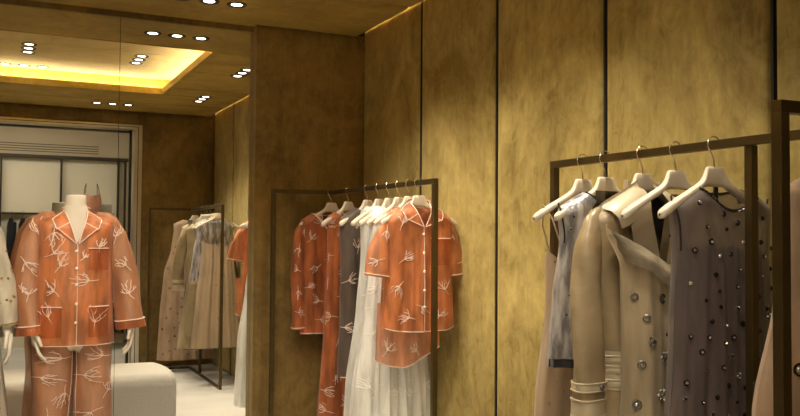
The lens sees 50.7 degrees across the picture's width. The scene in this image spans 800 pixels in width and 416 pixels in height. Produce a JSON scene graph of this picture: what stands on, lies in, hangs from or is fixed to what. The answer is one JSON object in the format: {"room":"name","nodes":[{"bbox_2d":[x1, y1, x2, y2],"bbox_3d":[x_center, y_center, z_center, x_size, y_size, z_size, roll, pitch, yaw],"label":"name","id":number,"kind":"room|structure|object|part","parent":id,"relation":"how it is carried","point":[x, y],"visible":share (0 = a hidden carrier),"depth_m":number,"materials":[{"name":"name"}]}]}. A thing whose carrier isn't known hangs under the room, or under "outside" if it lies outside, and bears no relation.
{"room":"clothing store","nodes":[
{"label":"clothing store","id":0,"kind":"room"},
{"bbox_2d":[31,0,422,35],"bbox_3d":[-1.528,-1.385,2.591,5.030,0.380,4.265,1,-2,-26],"label":"ceiling","id":1,"kind":"structure","parent":0,"point":[341,17],"depth_m":4.77,"materials":[{"name":"paint"}]},
{"bbox_2d":[199,0,219,4],"bbox_3d":[-1.035,-1.123,4.582,0.112,0.011,0.112,1,-2,-26],"label":"recessed light","id":2,"kind":"object","parent":1,"relation":"in","point":[209,2],"visible":1,"depth_m":4.59,"materials":[{"name":"white"}]},
{"bbox_2d":[227,2,246,7],"bbox_3d":[-0.898,-1.120,4.648,0.112,0.011,0.112,1,-2,-26],"label":"recessed light","id":3,"kind":"object","parent":1,"relation":"in","point":[230,4],"visible":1,"depth_m":4.64,"materials":[{"name":"white"}]},
{"bbox_2d":[249,25,364,415],"bbox_3d":[-0.595,0.213,5.316,0.739,2.652,0.275,1,-2,-26],"label":"wall","id":4,"kind":"structure","parent":0,"point":[308,126],"depth_m":5.14,"materials":[{"name":"brown paint"}]},
{"bbox_2d":[0,4,253,415],"bbox_3d":[-2.758,0.170,4.235,4.105,2.632,0.050,1,-2,-26],"label":"wall mirror","id":5,"kind":"object","parent":4,"relation":"attached to","point":[151,122],"visible":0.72,"depth_m":4.85,"materials":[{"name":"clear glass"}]},
{"bbox_2d":[0,0,253,32],"bbox_3d":[-2.738,-1.129,4.255,4.101,0.034,0.020,1,-2,-26],"label":"trim","id":6,"kind":"structure","parent":4,"relation":"attached to","point":[27,3],"depth_m":4.81,"materials":[{"name":"brown wood"}]},
{"bbox_2d":[360,0,799,415],"bbox_3d":[0.629,0.097,3.728,0.154,2.792,4.405,1,-2,-26],"label":"wall","id":7,"kind":"structure","parent":0,"point":[479,98],"depth_m":3.70,"materials":[{"name":"gold fabric"}]},
{"bbox_3d":[-0.053,0.146,5.013,0.039,2.772,0.799,1,-2,-26],"label":"velvet panel","id":8,"kind":"part","parent":7,"relation":"part of","materials":[{"name":"fabric"}]},
{"bbox_3d":[0.291,0.124,4.298,0.039,2.772,0.769,1,-2,-26],"label":"velvet panel","id":9,"kind":"part","parent":7,"relation":"part of","materials":[{"name":"fabric"}]},
{"bbox_3d":[0.628,0.102,3.596,0.039,2.772,0.769,1,-2,-26],"label":"velvet panel","id":10,"kind":"part","parent":7,"relation":"part of","materials":[{"name":"fabric"}]},
{"bbox_3d":[0.966,0.081,2.894,0.039,2.772,0.769,1,-2,-26],"label":"velvet panel","id":11,"kind":"part","parent":7,"relation":"part of","materials":[{"name":"fabric"}]},
{"bbox_3d":[1.304,0.059,2.193,0.039,2.772,0.769,1,-2,-26],"label":"velvet panel","id":12,"kind":"part","parent":7,"relation":"part of","materials":[{"name":"fabric"}]},
{"bbox_3d":[-1.141,1.458,1.621,5.210,0.100,7.190,1,-2,-26],"label":"floor","id":13,"kind":"structure","parent":0,"visible":0},
{"bbox_2d":[2,325,12,364],"bbox_3d":[-2.112,0.701,3.913,0.580,1.557,0.401,1,-2,-26],"label":"mannequin","id":14,"kind":"object","parent":13,"relation":"on","point":[7,330],"visible":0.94,"depth_m":3.92},
{"bbox_2d":[0,227,18,415],"bbox_3d":[-2.083,0.630,3.863,0.618,1.257,0.432,1,-2,-26],"label":"dress","id":15,"kind":"object","parent":14,"relation":"attached to","point":[8,291],"visible":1,"depth_m":3.94,"materials":[{"name":"fabric"}]},
{"bbox_2d":[30,195,133,415],"bbox_3d":[-1.618,0.715,4.207,0.540,1.557,0.399,1,-2,-26],"label":"mannequin","id":16,"kind":"object","parent":13,"relation":"on","point":[76,208],"visible":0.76,"depth_m":4.13},
{"bbox_2d":[32,343,111,415],"bbox_3d":[-1.607,0.931,4.138,0.383,0.960,0.240,1,-2,-26],"label":"trousers","id":17,"kind":"object","parent":16,"relation":"attached to","point":[90,372],"visible":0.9,"depth_m":4.09,"materials":[{"name":"orange fabric"}]},
{"bbox_3d":[-1.691,0.997,4.097,0.199,0.825,0.208,1,-2,-26],"label":"trouser leg","id":18,"kind":"part","parent":17,"relation":"part of","materials":[{"name":"orange fabric"}]},
{"bbox_3d":[-1.524,1.001,4.174,0.197,0.825,0.206,1,-2,-26],"label":"trouser leg","id":19,"kind":"part","parent":17,"relation":"part of","materials":[{"name":"orange fabric"}]},
{"bbox_2d":[14,207,145,346],"bbox_3d":[-1.575,0.326,4.171,0.618,0.676,0.293,1,-2,-26],"label":"shirt","id":20,"kind":"object","parent":16,"relation":"attached to","point":[64,285],"visible":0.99,"depth_m":4.04,"materials":[{"name":"orange fabric"}]},
{"bbox_2d":[268,178,437,415],"bbox_3d":[-0.295,0.692,4.474,0.424,1.640,1.301,1,-2,-26],"label":"rack","id":21,"kind":"object","parent":13,"relation":"on","point":[434,181],"visible":1,"depth_m":4.25,"materials":[{"name":"brown metal"}]},
{"bbox_3d":[-0.752,0.708,4.962,0.025,1.595,0.025,1,-2,-26],"label":"post","id":22,"kind":"part","parent":21,"relation":"part of","materials":[{"name":"brown metal"}]},
{"bbox_2d":[299,188,344,224],"bbox_3d":[-0.415,-0.002,5.125,0.418,0.239,0.034,1,-2,-26],"label":"hanger","id":23,"kind":"object","parent":21,"relation":"hanging from","point":[330,207],"visible":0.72,"depth_m":5.12,"materials":[{"name":"paint"}]},
{"bbox_2d":[291,212,346,333],"bbox_3d":[-0.437,0.380,5.106,0.472,0.742,0.124,1,-2,-26],"label":"blouse","id":24,"kind":"object","parent":23,"relation":"hanging from","point":[309,251],"visible":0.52,"depth_m":5.02,"materials":[{"name":"orange fabric"}]},
{"bbox_2d":[321,187,354,226],"bbox_3d":[-0.300,-0.007,4.939,0.034,0.239,0.418,-1,-3,44],"label":"hanger","id":25,"kind":"object","parent":21,"relation":"hanging from","point":[347,206],"visible":0.66,"depth_m":4.91,"materials":[{"name":"paint"}]},
{"bbox_2d":[317,212,345,415],"bbox_3d":[-0.308,0.656,4.919,0.182,1.261,0.431,-1,-3,44],"label":"dress","id":26,"kind":"object","parent":25,"relation":"hanging from","point":[331,394],"visible":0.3,"depth_m":4.79,"materials":[{"name":"orange fabric"}]},
{"bbox_2d":[339,184,372,225],"bbox_3d":[-0.178,-0.015,4.697,0.034,0.239,0.418,-2,-3,45],"label":"hanger","id":27,"kind":"object","parent":21,"relation":"hanging from","point":[367,202],"visible":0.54,"depth_m":4.67,"materials":[{"name":"paint"}]},
{"bbox_2d":[337,208,360,377],"bbox_3d":[-0.212,0.458,4.670,0.135,0.919,0.334,-2,-3,45],"label":"dress","id":28,"kind":"object","parent":27,"relation":"hanging from","point":[349,235],"visible":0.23,"depth_m":4.56,"materials":[{"name":"grey fabric"}]},
{"bbox_2d":[351,183,383,225],"bbox_3d":[-0.111,-0.019,4.564,0.034,0.239,0.418,-1,-3,43],"label":"hanger","id":29,"kind":"object","parent":21,"relation":"hanging from","point":[377,202],"visible":0.48,"depth_m":4.47,"materials":[{"name":"paint"}]},
{"bbox_2d":[343,206,371,415],"bbox_3d":[-0.143,0.692,4.526,0.288,1.403,0.340,-1,-3,43],"label":"gown","id":30,"kind":"object","parent":29,"relation":"hanging from","point":[364,229],"visible":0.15,"depth_m":4.47,"materials":[{"name":"white fabric"}]},
{"bbox_2d":[359,181,393,225],"bbox_3d":[-0.054,-0.022,4.449,0.418,0.239,0.034,2,-3,-43],"label":"hanger","id":31,"kind":"object","parent":21,"relation":"hanging from","point":[387,202],"visible":0.43,"depth_m":4.42,"materials":[{"name":"paint"}]},
{"bbox_2d":[349,206,379,415],"bbox_3d":[-0.091,0.690,4.418,0.400,1.401,0.289,2,-3,-38],"label":"gown","id":32,"kind":"object","parent":31,"relation":"hanging from","point":[374,208],"visible":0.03,"depth_m":4.34,"materials":[{"name":"fabric"}]},
{"bbox_2d":[366,180,403,225],"bbox_3d":[-0.002,-0.025,4.345,0.418,0.239,0.034,2,-3,-38],"label":"hanger","id":33,"kind":"object","parent":21,"relation":"hanging from","point":[397,201],"visible":0.48,"depth_m":4.32,"materials":[{"name":"paint"}]},
{"bbox_2d":[351,207,429,415],"bbox_3d":[-0.035,0.691,4.308,0.506,1.392,0.301,2,-3,-38],"label":"dress","id":34,"kind":"object","parent":33,"relation":"hanging from","point":[379,389],"visible":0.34,"depth_m":4.19,"materials":[{"name":"white fabric"}]},
{"bbox_2d":[373,179,412,225],"bbox_3d":[0.050,-0.029,4.241,0.418,0.239,0.034,2,-2,-31],"label":"hanger","id":35,"kind":"object","parent":21,"relation":"hanging from","point":[404,202],"visible":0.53,"depth_m":4.21,"materials":[{"name":"paint"}]},
{"bbox_2d":[380,206,399,302],"bbox_3d":[0.046,0.263,4.234,0.330,0.544,0.119,2,-2,-31],"label":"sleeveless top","id":36,"kind":"object","parent":35,"relation":"hanging from","point":[395,208],"visible":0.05,"depth_m":4.16,"materials":[{"name":"fabric"}]},
{"bbox_2d":[380,178,456,225],"bbox_3d":[0.095,-0.031,4.151,0.418,0.239,0.034,1,-2,-26],"label":"hanger","id":37,"kind":"object","parent":21,"relation":"hanging from","point":[417,200],"visible":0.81,"depth_m":4.15,"materials":[{"name":"paint"}]},
{"bbox_2d":[364,198,462,367],"bbox_3d":[0.079,0.366,4.135,0.559,0.830,0.163,1,-2,-18],"label":"shirt","id":38,"kind":"object","parent":37,"relation":"hanging from","point":[399,251],"visible":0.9,"depth_m":4.07,"materials":[{"name":"orange fabric"}]},
{"bbox_3d":[0.161,0.681,3.985,0.025,1.595,0.025,1,-2,-26],"label":"post","id":39,"kind":"part","parent":21,"relation":"part of","materials":[{"name":"brown metal"}]},
{"bbox_2d":[550,99,799,415],"bbox_3d":[0.662,0.626,2.358,0.454,1.640,1.354,1,-2,-26],"label":"rack","id":40,"kind":"object","parent":13,"relation":"on","point":[780,136],"visible":0.97,"depth_m":2.15,"materials":[{"name":"brown metal"}]},
{"bbox_3d":[0.557,0.652,3.044,0.025,1.595,0.025,1,-2,-26],"label":"post","id":41,"kind":"part","parent":40,"relation":"part of","materials":[{"name":"brown metal"}]},
{"bbox_2d":[533,154,595,220],"bbox_3d":[0.635,-0.070,2.921,0.418,0.239,0.034,1,-2,-26],"label":"hanger","id":42,"kind":"object","parent":40,"relation":"hanging from","point":[580,185],"visible":0.7,"depth_m":2.89,"materials":[{"name":"paint"}]},
{"bbox_2d":[534,204,573,415],"bbox_3d":[0.629,0.550,2.904,0.470,1.121,0.173,1,-2,-24],"label":"dress","id":43,"kind":"object","parent":42,"relation":"hanging from","point":[553,393],"visible":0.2,"depth_m":2.81,"materials":[{"name":"fabric"}]},
{"bbox_2d":[554,151,619,220],"bbox_3d":[0.687,-0.073,2.814,0.418,0.239,0.034,1,-2,-26],"label":"hanger","id":44,"kind":"object","parent":40,"relation":"hanging from","point":[605,183],"visible":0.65,"depth_m":2.80,"materials":[{"name":"paint"}]},
{"bbox_2d":[545,192,595,367],"bbox_3d":[0.669,0.230,2.801,0.432,0.565,0.157,1,-2,-26],"label":"sleeveless top","id":45,"kind":"object","parent":44,"relation":"hanging from","point":[559,351],"visible":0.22,"depth_m":2.71,"materials":[{"name":"grey fabric"}]},
{"bbox_2d":[631,145,664,201],"bbox_3d":[0.765,-0.078,2.651,0.418,0.239,0.034,1,-2,-26],"label":"hanger","id":46,"kind":"object","parent":40,"relation":"hanging from","point":[645,180],"visible":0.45,"depth_m":2.65,"materials":[{"name":"paint"}]},
{"bbox_2d":[570,179,678,415],"bbox_3d":[0.730,0.471,2.614,0.612,1.120,0.193,2,-2,-33],"label":"coat","id":47,"kind":"object","parent":46,"relation":"hanging from","point":[595,268],"visible":0.31,"depth_m":2.50,"materials":[{"name":"beige fabric"}]},
{"bbox_2d":[621,141,691,218],"bbox_3d":[0.827,-0.082,2.523,0.418,0.239,0.034,1,-2,-26],"label":"hanger","id":48,"kind":"object","parent":40,"relation":"hanging from","point":[674,179],"visible":0.72,"depth_m":2.50,"materials":[{"name":"paint"}]},
{"bbox_2d":[606,224,670,415],"bbox_3d":[0.813,0.598,2.496,0.524,1.100,0.210,1,-2,-23],"label":"dress","id":49,"kind":"object","parent":48,"relation":"hanging from","point":[644,276],"visible":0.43,"depth_m":2.42,"materials":[{"name":"beige fabric"}]},
{"bbox_2d":[658,136,744,218],"bbox_3d":[0.892,-0.086,2.388,0.418,0.239,0.034,1,-2,-26],"label":"hanger","id":50,"kind":"object","parent":40,"relation":"hanging from","point":[713,176],"visible":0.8,"depth_m":2.38,"materials":[{"name":"paint"}]},
{"bbox_2d":[664,187,771,415],"bbox_3d":[0.908,0.554,2.382,0.454,1.240,0.223,1,-2,-26],"label":"dress","id":51,"kind":"object","parent":50,"relation":"hanging from","point":[706,363],"visible":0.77,"depth_m":2.31,"materials":[{"name":"grey fabric"}]},
{"bbox_3d":[0.946,0.628,2.263,0.025,1.595,0.025,1,-2,-26],"label":"post","id":52,"kind":"part","parent":40,"relation":"part of","materials":[{"name":"brown metal"}]},
{"bbox_3d":[0.757,0.606,1.667,0.025,1.595,0.025,1,-2,-26],"label":"post","id":53,"kind":"part","parent":40,"relation":"part of","materials":[{"name":"brown metal"}]},
{"bbox_3d":[1.068,-0.097,2.022,0.418,0.239,0.034,1,-2,-26],"label":"hanger","id":54,"kind":"object","parent":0,"visible":0},
{"bbox_2d":[752,178,799,415],"bbox_3d":[1.007,0.614,1.975,0.591,1.394,0.227,1,-2,-26],"label":"gown","id":55,"kind":"object","parent":54,"relation":"hanging from","point":[762,405],"visible":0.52,"depth_m":1.89,"materials":[{"name":"beige fabric"}]}
]}

